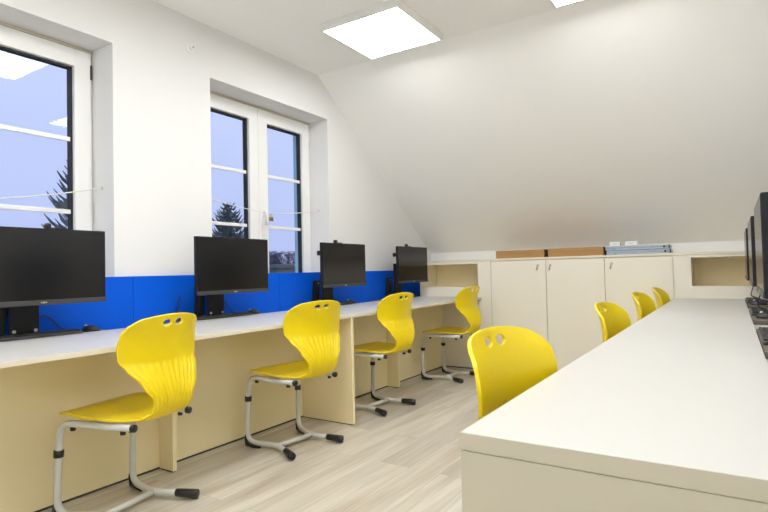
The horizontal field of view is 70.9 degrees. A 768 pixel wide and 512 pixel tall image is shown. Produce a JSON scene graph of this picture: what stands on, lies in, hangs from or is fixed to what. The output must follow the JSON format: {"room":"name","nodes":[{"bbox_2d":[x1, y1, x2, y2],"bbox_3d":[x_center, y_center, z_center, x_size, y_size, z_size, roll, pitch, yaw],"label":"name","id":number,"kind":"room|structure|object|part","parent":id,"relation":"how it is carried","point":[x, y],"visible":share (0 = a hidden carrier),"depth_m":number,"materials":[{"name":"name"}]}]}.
{"room":"computer lab","nodes":[
{"label":"computer lab","id":0,"kind":"room"},
{"bbox_2d":[0,0,430,276],"bbox_3d":[-1.694,-0.242,3.420,0.290,3.050,8.110,-2,-2,33],"label":"wall","id":1,"kind":"structure","parent":0,"point":[151,124],"depth_m":3.63,"materials":[{"name":"white paint"}]},
{"bbox_2d":[0,21,92,230],"bbox_3d":[-2.185,-0.500,2.816,0.126,1.592,1.343,-2,-2,33],"label":"window","id":2,"kind":"structure","parent":1,"relation":"in","point":[14,40],"depth_m":3.29,"materials":[{"name":"white plastic"}]},
{"bbox_3d":[-2.215,-0.499,2.835,0.055,1.592,1.343,-2,-2,33],"label":"frame","id":3,"kind":"part","parent":2,"relation":"part of","materials":[{"name":"white plastic"}]},
{"bbox_2d":[0,186,102,198],"bbox_3d":[-2.096,-0.364,2.756,0.018,0.142,1.343,-2,-2,33],"label":"cord","id":4,"kind":"object","parent":1,"relation":"attached to","point":[101,187],"visible":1,"depth_m":3.07,"materials":[{"name":"white fabric"}]},
{"bbox_2d":[187,43,194,53],"bbox_3d":[-1.339,-1.447,3.751,0.030,0.060,0.056,-2,-2,33],"label":"wall box","id":5,"kind":"object","parent":1,"relation":"attached to","point":[190,47],"visible":1,"depth_m":3.74,"materials":[{"name":"white plastic"}]},
{"bbox_2d":[210,91,311,272],"bbox_3d":[-1.062,-0.478,4.559,0.126,1.592,1.342,-2,-2,33],"label":"window","id":6,"kind":"structure","parent":1,"relation":"in","point":[256,120],"depth_m":4.59,"materials":[{"name":"white plastic"}]},
{"bbox_3d":[-1.253,-0.478,4.293,0.062,1.551,0.645,-2,-2,33],"label":"sash","id":7,"kind":"part","parent":6,"relation":"part of","materials":[{"name":"white plastic"}]},
{"bbox_3d":[-1.008,-0.331,4.562,0.049,0.140,0.028,-2,-2,33],"label":"handle","id":8,"kind":"part","parent":6,"relation":"part of","materials":[{"name":"white plastic"}]},
{"bbox_3d":[-0.900,-0.471,4.841,0.062,1.551,0.653,-2,-2,33],"label":"sash","id":9,"kind":"part","parent":6,"relation":"part of","materials":[{"name":"white plastic"}]},
{"bbox_2d":[212,199,319,213],"bbox_3d":[-0.974,-0.399,4.502,0.018,0.087,1.342,-2,-2,33],"label":"cord","id":10,"kind":"object","parent":1,"relation":"attached to","point":[212,199],"visible":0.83,"depth_m":4.49,"materials":[{"name":"white fabric"}]},
{"bbox_2d":[41,366,478,511],"bbox_3d":[-0.059,1.167,2.349,3.720,0.100,8.110,-2,-2,33],"label":"floor","id":11,"kind":"structure","parent":0,"point":[406,459],"depth_m":2.89,"materials":[{"name":"laminate"}]},
{"bbox_2d":[52,313,199,511],"bbox_3d":[-1.130,0.700,2.434,0.514,0.886,0.445,-2,-2,23],"label":"chair","id":12,"kind":"object","parent":11,"relation":"on","point":[160,357],"visible":1,"depth_m":2.33,"materials":[{"name":"yellow plastic"}]},
{"bbox_2d":[0,296,480,511],"bbox_3d":[-0.873,0.789,3.513,0.914,0.756,5.578,-2,-2,33],"label":"desk","id":13,"kind":"object","parent":11,"relation":"on","point":[42,378],"visible":0.65,"depth_m":2.91,"materials":[{"name":"white laminate"}]},
{"bbox_2d":[0,329,82,341],"bbox_3d":[-1.755,0.398,2.702,0.076,0.022,0.450,-2,-2,33],"label":"keyboard","id":14,"kind":"object","parent":13,"relation":"on","point":[66,331],"visible":1,"depth_m":2.70,"materials":[{"name":"black plastic"}]},
{"bbox_2d":[5,276,132,334],"bbox_3d":[-1.889,0.279,2.793,0.020,0.322,1.252,-2,-2,33],"label":"screen panel","id":15,"kind":"object","parent":13,"relation":"on","point":[116,312],"visible":0.44,"depth_m":3.14,"materials":[{"name":"blue laminate"}]},
{"bbox_2d":[133,273,279,322],"bbox_3d":[-1.203,0.293,3.858,0.020,0.322,1.277,-2,-2,33],"label":"screen panel","id":16,"kind":"object","parent":13,"relation":"on","point":[153,296],"visible":0.49,"depth_m":3.59,"materials":[{"name":"blue laminate"}]},
{"bbox_2d":[197,312,250,319],"bbox_3d":[-1.105,0.411,3.711,0.076,0.022,0.450,-2,-2,33],"label":"keyboard","id":17,"kind":"object","parent":13,"relation":"on","point":[206,317],"visible":0.97,"depth_m":3.68,"materials":[{"name":"black plastic"}]},
{"bbox_2d":[279,272,361,310],"bbox_3d":[-0.541,0.306,4.886,0.020,0.322,1.162,-2,-2,33],"label":"screen panel","id":18,"kind":"object","parent":13,"relation":"on","point":[296,289],"visible":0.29,"depth_m":4.63,"materials":[{"name":"blue laminate"}]},
{"bbox_3d":[-0.399,0.795,3.825,0.448,0.728,0.027,-2,-2,33],"label":"full panel","id":19,"kind":"part","parent":13,"relation":"part of","materials":[{"name":"beige laminate"}]},
{"bbox_2d":[315,302,351,306],"bbox_3d":[-0.439,0.424,4.744,0.076,0.022,0.450,-2,-2,33],"label":"keyboard","id":20,"kind":"object","parent":13,"relation":"on","point":[341,303],"visible":0.33,"depth_m":4.79,"materials":[{"name":"black plastic"}]},
{"bbox_2d":[362,271,419,302],"bbox_3d":[0.099,0.319,5.880,0.020,0.322,1.197,-2,-2,33],"label":"screen panel","id":21,"kind":"object","parent":13,"relation":"on","point":[375,287],"visible":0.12,"depth_m":5.63,"materials":[{"name":"blue laminate"}]},
{"bbox_3d":[-1.162,0.438,3.756,0.137,0.023,0.775,-2,-2,33],"label":"board","id":22,"kind":"object","parent":13,"relation":"on","visible":0},
{"bbox_2d":[194,295,204,315],"bbox_3d":[-1.260,0.314,3.692,0.047,0.225,0.074,-2,-2,33],"label":"case","id":23,"kind":"object","parent":22,"relation":"on","point":[199,300],"visible":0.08,"depth_m":3.67,"materials":[{"name":"black plastic"}]},
{"bbox_2d":[198,295,204,315],"bbox_3d":[-1.244,0.313,3.681,0.002,0.205,0.060,-2,-2,33],"label":"grille","id":24,"kind":"object","parent":23,"relation":"attached to","point":[201,298],"depth_m":3.68,"materials":[{"name":"black plastic"}]},
{"bbox_2d":[194,236,268,314],"bbox_3d":[-1.095,0.152,3.683,0.237,0.540,0.618,-2,-2,33],"label":"monitor","id":25,"kind":"object","parent":22,"relation":"on","point":[222,265],"visible":0.87,"depth_m":3.60,"materials":[{"name":"black plastic"}]},
{"bbox_2d":[247,309,259,313],"bbox_3d":[-0.970,0.410,4.004,0.104,0.036,0.062,-1,-2,4],"label":"computer mouse","id":26,"kind":"object","parent":22,"relation":"on","point":[252,311],"visible":0.8,"depth_m":3.98,"materials":[{"name":"black plastic"}]},
{"bbox_3d":[0.126,0.464,5.757,0.137,0.023,0.695,-2,-2,33],"label":"board","id":27,"kind":"object","parent":13,"relation":"on","visible":0},
{"bbox_2d":[385,277,391,296],"bbox_3d":[0.050,0.340,5.726,0.047,0.225,0.074,-2,-2,33],"label":"case","id":28,"kind":"object","parent":27,"relation":"on","point":[388,279],"visible":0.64,"depth_m":5.71,"materials":[{"name":"black plastic"}]},
{"bbox_2d":[389,278,391,294],"bbox_3d":[0.067,0.339,5.715,0.002,0.205,0.060,-2,-2,33],"label":"grille","id":29,"kind":"object","parent":28,"relation":"attached to","point":[390,279],"depth_m":5.71,"materials":[{"name":"black plastic"}]},
{"bbox_2d":[393,246,427,293],"bbox_3d":[0.216,0.178,5.717,0.237,0.540,0.618,-2,-2,33],"label":"monitor","id":30,"kind":"object","parent":27,"relation":"on","point":[410,266],"visible":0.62,"depth_m":5.65,"materials":[{"name":"black plastic"}]},
{"bbox_3d":[-1.812,0.425,2.747,0.137,0.023,0.775,-2,-2,33],"label":"board","id":31,"kind":"object","parent":13,"relation":"on","visible":0},
{"bbox_2d":[0,307,7,335],"bbox_3d":[-1.910,0.301,2.683,0.047,0.225,0.074,-2,-2,33],"label":"case","id":32,"kind":"object","parent":31,"relation":"on","point":[3,311],"visible":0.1,"depth_m":2.68,"materials":[{"name":"black plastic"}]},
{"bbox_2d":[39,315,64,329],"bbox_3d":[-1.776,0.364,2.902,0.011,0.101,0.189,-2,-2,34],"label":"cable","id":33,"kind":"object","parent":31,"relation":"on","point":[41,315],"visible":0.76,"depth_m":2.89,"materials":[{"name":"black plastic"}]},
{"bbox_2d":[0,226,105,334],"bbox_3d":[-1.744,0.139,2.674,0.237,0.540,0.618,-2,-2,33],"label":"monitor","id":34,"kind":"object","parent":31,"relation":"on","point":[39,266],"visible":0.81,"depth_m":2.66,"materials":[{"name":"black plastic"}]},
{"bbox_2d":[43,223,64,228],"bbox_3d":[-1.642,-0.148,2.684,0.032,0.027,0.088,-2,-2,33],"label":"webcam","id":35,"kind":"object","parent":34,"relation":"on","point":[46,225],"visible":0.88,"depth_m":2.65,"materials":[{"name":"black plastic"}]},
{"bbox_2d":[81,324,99,331],"bbox_3d":[-1.625,0.397,2.987,0.104,0.036,0.062,-1,-2,4],"label":"computer mouse","id":36,"kind":"object","parent":31,"relation":"on","point":[87,328],"visible":0.96,"depth_m":2.97,"materials":[{"name":"black plastic"}]},
{"bbox_3d":[-0.496,0.452,4.790,0.137,0.023,0.775,-2,-2,33],"label":"board","id":37,"kind":"object","parent":13,"relation":"on","visible":0},
{"bbox_2d":[312,280,319,300],"bbox_3d":[-0.595,0.327,4.726,0.047,0.225,0.074,-2,-2,33],"label":"case","id":38,"kind":"object","parent":37,"relation":"on","point":[316,283],"visible":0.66,"depth_m":4.71,"materials":[{"name":"black plastic"}]},
{"bbox_2d":[316,282,319,300],"bbox_3d":[-0.578,0.326,4.715,0.002,0.205,0.060,-2,-2,33],"label":"grille","id":39,"kind":"object","parent":38,"relation":"attached to","point":[317,283],"depth_m":4.71,"materials":[{"name":"black plastic"}]},
{"bbox_2d":[317,242,365,299],"bbox_3d":[-0.428,0.165,4.717,0.237,0.540,0.618,-2,-2,33],"label":"monitor","id":40,"kind":"object","parent":37,"relation":"on","point":[341,264],"visible":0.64,"depth_m":4.63,"materials":[{"name":"black plastic"}]},
{"bbox_2d":[244,300,343,459],"bbox_3d":[-0.533,0.710,3.292,0.514,0.886,0.445,-3,-2,41],"label":"chair","id":41,"kind":"object","parent":11,"relation":"on","point":[314,333],"visible":1,"depth_m":3.17,"materials":[{"name":"yellow plastic"}]},
{"bbox_2d":[354,292,415,415],"bbox_3d":[-0.034,0.722,4.162,0.514,0.886,0.445,-2,-2,37],"label":"chair","id":42,"kind":"object","parent":11,"relation":"on","point":[394,313],"visible":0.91,"depth_m":4.03,"materials":[{"name":"yellow plastic"}]},
{"bbox_2d":[421,286,480,382],"bbox_3d":[0.668,0.735,5.215,0.514,0.886,0.445,-2,-2,36],"label":"chair","id":43,"kind":"object","parent":11,"relation":"on","point":[466,299],"visible":0.99,"depth_m":5.10,"materials":[{"name":"yellow plastic"}]},
{"bbox_2d":[420,261,492,368],"bbox_3d":[0.930,0.633,6.048,0.837,1.126,0.628,-2,-2,33],"label":"base cabinet","id":44,"kind":"object","parent":11,"relation":"on","point":[447,279],"visible":0.41,"depth_m":5.81,"materials":[{"name":"beige laminate"}]},
{"bbox_3d":[0.586,0.641,6.269,0.018,1.114,0.628,-2,-2,33],"label":"panel","id":45,"kind":"part","parent":44,"relation":"part of","materials":[{"name":"beige laminate"}]},
{"bbox_2d":[430,286,471,286],"bbox_3d":[0.809,0.347,5.993,0.675,0.020,0.362,-2,-2,33],"label":"niche shelf","id":46,"kind":"object","parent":44,"relation":"attached to","point":[430,286],"depth_m":6.00,"materials":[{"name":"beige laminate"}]},
{"bbox_3d":[0.803,0.082,6.001,0.675,0.022,0.399,-2,-2,33],"label":"rail","id":47,"kind":"part","parent":44,"relation":"part of","materials":[{"name":"beige laminate"}]},
{"bbox_3d":[1.221,0.615,5.860,0.143,1.114,0.628,-2,-2,33],"label":"panel","id":48,"kind":"part","parent":44,"relation":"part of","materials":[{"name":"beige laminate"}]},
{"bbox_2d":[467,326,556,419],"bbox_3d":[0.491,0.632,1.328,0.514,0.886,0.445,-3,-2,41],"label":"chair","id":49,"kind":"object","parent":11,"relation":"on","point":[524,358],"visible":0.27,"depth_m":1.51,"materials":[{"name":"yellow plastic"}]},
{"bbox_2d":[491,258,605,370],"bbox_3d":[1.741,0.600,5.512,1.106,1.126,0.651,-2,-2,33],"label":"base cabinet","id":50,"kind":"object","parent":11,"relation":"on","point":[554,299],"visible":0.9,"depth_m":5.21,"materials":[{"name":"beige laminate"}]},
{"bbox_3d":[1.355,0.600,5.411,0.562,1.105,0.018,-2,-2,33],"label":"door","id":51,"kind":"part","parent":50,"relation":"part of","materials":[{"name":"beige laminate"}]},
{"bbox_3d":[1.821,0.581,5.112,0.533,1.105,0.018,-2,-2,33],"label":"door","id":52,"kind":"part","parent":50,"relation":"part of","materials":[{"name":"beige laminate"}]},
{"bbox_2d":[427,250,744,262],"bbox_3d":[1.962,0.016,5.388,3.328,0.022,0.632,-2,-2,33],"label":"countertop","id":53,"kind":"structure","parent":50,"relation":"on","point":[713,252],"depth_m":5.00,"materials":[{"name":"beige laminate"}]},
{"bbox_2d":[496,249,547,258],"bbox_3d":[1.457,-0.018,5.592,0.500,0.080,0.322,-2,-2,33],"label":"cardboard box","id":54,"kind":"object","parent":53,"relation":"on","point":[535,252],"visible":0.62,"depth_m":5.44,"materials":[{"name":"brown cardboard"}]},
{"bbox_2d":[548,246,605,256],"bbox_3d":[1.915,-0.038,5.297,0.516,0.082,0.322,-2,-2,33],"label":"cardboard box","id":55,"kind":"object","parent":53,"relation":"on","point":[579,251],"visible":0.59,"depth_m":5.15,"materials":[{"name":"brown cardboard"}]},
{"bbox_2d":[606,249,672,254],"bbox_3d":[2.370,-0.035,4.997,0.530,0.038,0.303,-2,-2,33],"label":"case","id":56,"kind":"object","parent":53,"relation":"on","point":[649,251],"visible":0.92,"depth_m":4.87,"materials":[{"name":"blue plastic"}]},
{"bbox_2d":[605,244,671,250],"bbox_3d":[2.362,-0.075,5.002,0.530,0.038,0.303,-2,-2,33],"label":"case","id":57,"kind":"object","parent":56,"relation":"on","point":[659,246],"visible":0.98,"depth_m":4.88,"materials":[{"name":"blue plastic"}]},
{"bbox_2d":[610,242,620,245],"bbox_3d":[2.162,-0.110,5.038,0.088,0.040,0.091,-2,-2,33],"label":"box","id":58,"kind":"object","parent":57,"relation":"on","point":[611,243],"visible":0.78,"depth_m":5.00,"materials":[{"name":"white plastic"}]},
{"bbox_2d":[625,241,637,245],"bbox_3d":[2.279,-0.114,4.963,0.100,0.040,0.091,-2,-2,33],"label":"box","id":59,"kind":"object","parent":57,"relation":"on","point":[627,243],"visible":0.85,"depth_m":4.93,"materials":[{"name":"white plastic"}]},
{"bbox_2d":[594,302,630,342],"bbox_3d":[1.317,0.661,2.631,0.514,0.862,0.432,-3,-2,39],"label":"chair","id":60,"kind":"object","parent":11,"relation":"on","point":[614,319],"visible":0.18,"depth_m":2.83,"materials":[{"name":"yellow plastic"}]},
{"bbox_2d":[459,298,767,511],"bbox_3d":[1.676,0.705,2.583,0.822,0.756,4.382,-2,-2,33],"label":"desk","id":61,"kind":"object","parent":11,"relation":"on","point":[668,413],"visible":0.98,"depth_m":0.97,"materials":[{"name":"white laminate"}]},
{"bbox_3d":[0.498,0.695,0.753,0.821,0.718,0.024,-2,-2,33],"label":"panel","id":62,"kind":"part","parent":61,"relation":"part of","materials":[{"name":"beige laminate"}]},
{"bbox_2d":[745,299,767,308],"bbox_3d":[2.856,0.352,3.973,0.313,0.024,0.750,-2,-2,33],"label":"board","id":63,"kind":"object","parent":61,"relation":"on","point":[747,304],"visible":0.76,"depth_m":3.73,"materials":[{"name":"grey"}]},
{"bbox_2d":[744,228,749,280],"bbox_3d":[2.830,0.071,4.011,0.237,0.540,0.618,-2,-2,33],"label":"monitor","id":64,"kind":"object","parent":63,"relation":"on","point":[747,276],"visible":0.36,"depth_m":3.82,"materials":[{"name":"black plastic"}]},
{"bbox_2d":[746,297,757,303],"bbox_3d":[2.771,0.334,4.058,0.076,0.022,0.450,-2,-2,33],"label":"keyboard","id":65,"kind":"object","parent":63,"relation":"on","point":[749,300],"visible":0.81,"depth_m":4.00,"materials":[{"name":"black plastic"}]},
{"bbox_2d":[750,300,767,304],"bbox_3d":[2.607,0.322,3.753,0.104,0.036,0.062,-2,-2,33],"label":"computer mouse","id":66,"kind":"object","parent":63,"relation":"on","point":[754,302],"visible":0.9,"depth_m":3.74,"materials":[{"name":"black plastic"}]},
{"bbox_2d":[749,310,767,324],"bbox_3d":[2.227,0.340,2.998,0.313,0.024,0.750,-2,-2,33],"label":"board","id":67,"kind":"object","parent":61,"relation":"on","point":[756,321],"visible":0.61,"depth_m":2.76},
{"bbox_2d":[747,216,756,286],"bbox_3d":[2.202,0.058,3.036,0.237,0.540,0.618,-2,-2,33],"label":"monitor","id":68,"kind":"object","parent":67,"relation":"on","point":[751,228],"visible":0.37,"depth_m":2.84,"materials":[{"name":"black plastic"}]},
{"bbox_2d":[749,306,766,315],"bbox_3d":[2.197,0.322,3.166,0.076,0.022,0.450,-2,-2,33],"label":"keyboard","id":69,"kind":"object","parent":67,"relation":"on","point":[755,311],"visible":0.75,"depth_m":3.08,"materials":[{"name":"black plastic"}]},
{"bbox_2d":[756,311,767,318],"bbox_3d":[2.022,0.310,2.845,0.104,0.036,0.062,-2,-2,33],"label":"computer mouse","id":70,"kind":"object","parent":67,"relation":"on","point":[764,315],"visible":1,"depth_m":2.84,"materials":[{"name":"black plastic"}]},
{"bbox_2d":[757,294,767,310],"bbox_3d":[2.079,0.247,2.917,0.137,0.158,0.037,-1,-2,-11],"label":"cable","id":71,"kind":"object","parent":67,"relation":"on","point":[759,294],"visible":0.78,"depth_m":2.91,"materials":[{"name":"black plastic"}]},
{"bbox_2d":[756,329,767,358],"bbox_3d":[1.591,0.327,2.010,0.313,0.024,0.750,-2,-2,33],"label":"board","id":72,"kind":"object","parent":61,"relation":"on","point":[764,347],"visible":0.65,"depth_m":1.90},
{"bbox_2d":[754,192,767,298],"bbox_3d":[1.587,0.046,2.082,0.237,0.540,0.618,-2,-2,33],"label":"monitor","id":73,"kind":"object","parent":72,"relation":"on","point":[761,207],"visible":1,"depth_m":1.89,"materials":[{"name":"black plastic"}]},
{"bbox_2d":[758,327,767,344],"bbox_3d":[1.507,0.308,2.095,0.076,0.022,0.450,-2,-2,33],"label":"keyboard","id":74,"kind":"object","parent":72,"relation":"on","point":[763,332],"visible":1,"depth_m":2.07,"materials":[{"name":"black plastic"}]},
{"bbox_2d":[605,256,674,324],"bbox_3d":[2.442,0.571,5.060,0.560,1.126,0.651,-2,-2,33],"label":"base cabinet","id":75,"kind":"object","parent":11,"relation":"on","point":[624,276],"visible":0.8,"depth_m":4.83,"materials":[{"name":"beige laminate"}]},
{"bbox_2d":[631,292,655,320],"bbox_3d":[1.953,0.674,3.617,0.514,0.862,0.432,-3,-2,38],"label":"chair","id":76,"kind":"object","parent":11,"relation":"on","point":[645,305],"visible":0.17,"depth_m":3.83,"materials":[{"name":"yellow plastic"}]},
{"bbox_2d":[652,287,669,308],"bbox_3d":[2.463,0.683,4.361,0.514,0.862,0.432,-2,-2,35],"label":"chair","id":77,"kind":"object","parent":11,"relation":"on","point":[661,297],"visible":0.18,"depth_m":4.57,"materials":[{"name":"yellow plastic"}]},
{"bbox_2d":[673,253,762,298],"bbox_3d":[3.030,0.548,4.696,0.822,1.126,0.628,-2,-2,33],"label":"base cabinet","id":78,"kind":"object","parent":11,"relation":"on","point":[718,276],"visible":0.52,"depth_m":4.65,"materials":[{"name":"beige laminate"}]},
{"bbox_3d":[2.740,0.553,4.882,0.134,1.114,0.628,-2,-2,33],"label":"panel","id":79,"kind":"part","parent":78,"relation":"part of","materials":[{"name":"beige laminate"}]},
{"bbox_3d":[3.004,-0.007,4.584,0.669,0.022,0.399,-2,-2,33],"label":"rail","id":80,"kind":"part","parent":78,"relation":"part of","materials":[{"name":"beige laminate"}]},
{"bbox_2d":[693,284,751,285],"bbox_3d":[3.010,0.258,4.576,0.669,0.020,0.362,-2,-2,33],"label":"niche shelf","id":81,"kind":"object","parent":78,"relation":"attached to","point":[693,284],"depth_m":4.71,"materials":[{"name":"beige laminate"}]},
{"bbox_2d":[293,136,297,272],"bbox_3d":[-1.853,-0.235,3.523,0.090,3.050,8.110,-2,-2,33],"label":"wall","id":82,"kind":"structure","parent":0,"point":[294,137],"depth_m":5.15,"materials":[{"name":"white paint"}]},
{"bbox_2d":[153,0,586,74],"bbox_3d":[-0.698,-1.792,1.543,3.520,0.100,5.800,-2,-2,33],"label":"ceiling","id":83,"kind":"structure","parent":0,"point":[288,30],"depth_m":3.83,"materials":[{"name":"white paint"}]},
{"bbox_2d":[320,0,442,59],"bbox_3d":[-0.007,-1.664,4.017,0.664,0.052,0.664,-2,-2,33],"label":"ceiling lamp","id":84,"kind":"object","parent":83,"relation":"attached to","point":[390,27],"visible":1,"depth_m":3.94,"materials":[{"name":"white plastic"}]},
{"bbox_2d":[548,0,584,8],"bbox_3d":[1.255,-1.715,3.205,0.664,0.052,0.664,-2,-2,33],"label":"ceiling lamp","id":85,"kind":"object","parent":83,"relation":"attached to","point":[556,4],"visible":1,"depth_m":3.58,"materials":[{"name":"white plastic"}]},
{"bbox_2d":[552,0,578,6],"bbox_3d":[1.256,-1.697,3.204,0.624,0.008,0.624,-2,-2,33],"label":"diffuser","id":86,"kind":"object","parent":85,"relation":"attached to","point":[555,3],"depth_m":3.58,"materials":[{"name":"white plastic"}]},
{"bbox_2d":[318,0,767,252],"bbox_3d":[1.512,-0.896,4.920,3.520,1.766,2.290,-2,-2,33],"label":"ceiling","id":87,"kind":"structure","parent":0,"point":[589,123],"depth_m":4.56,"materials":[{"name":"white paint"}]},
{"bbox_2d":[430,240,744,264],"bbox_3d":[2.094,0.534,5.734,3.520,1.254,0.100,-2,-2,33],"label":"wall","id":88,"kind":"structure","parent":0,"point":[738,245],"depth_m":5.20,"materials":[{"name":"white paint"}]},
{"label":"outside","id":89,"kind":"structure","parent":0,"visible":0},
{"bbox_3d":[-35.589,6.786,58.528,116.400,0.200,180.000,-2,-2,33],"label":"ground","id":90,"kind":"structure","parent":89,"visible":0},
{"bbox_2d":[41,160,67,229],"bbox_3d":[-9.634,-0.029,18.306,5.557,10.010,5.209,-1,-2,-12],"label":"spruce tree","id":91,"kind":"object","parent":90,"relation":"on","point":[60,204],"visible":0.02,"depth_m":17.66,"materials":[{"name":"green plant"}]},
{"bbox_2d":[212,202,271,272],"bbox_3d":[-6.637,1.454,22.882,6.248,7.466,5.832,0,-2,-40],"label":"spruce tree","id":92,"kind":"object","parent":90,"relation":"on","point":[223,231],"visible":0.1,"depth_m":22.84,"materials":[{"name":"green plant"}]},
{"bbox_2d":[269,264,294,272],"bbox_3d":[-1.289,2.867,33.865,3.400,4.700,16.400,-2,-2,33],"label":"building","id":93,"kind":"structure","parent":90,"relation":"on","point":[276,268],"depth_m":26.68,"materials":[{"name":"grey"}]},
{"bbox_2d":[269,251,294,264],"bbox_3d":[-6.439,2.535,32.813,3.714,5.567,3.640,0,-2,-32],"label":"bare tree","id":94,"kind":"object","parent":90,"relation":"on","point":[270,253],"visible":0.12,"depth_m":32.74,"materials":[{"name":"grey plant"}]}
]}

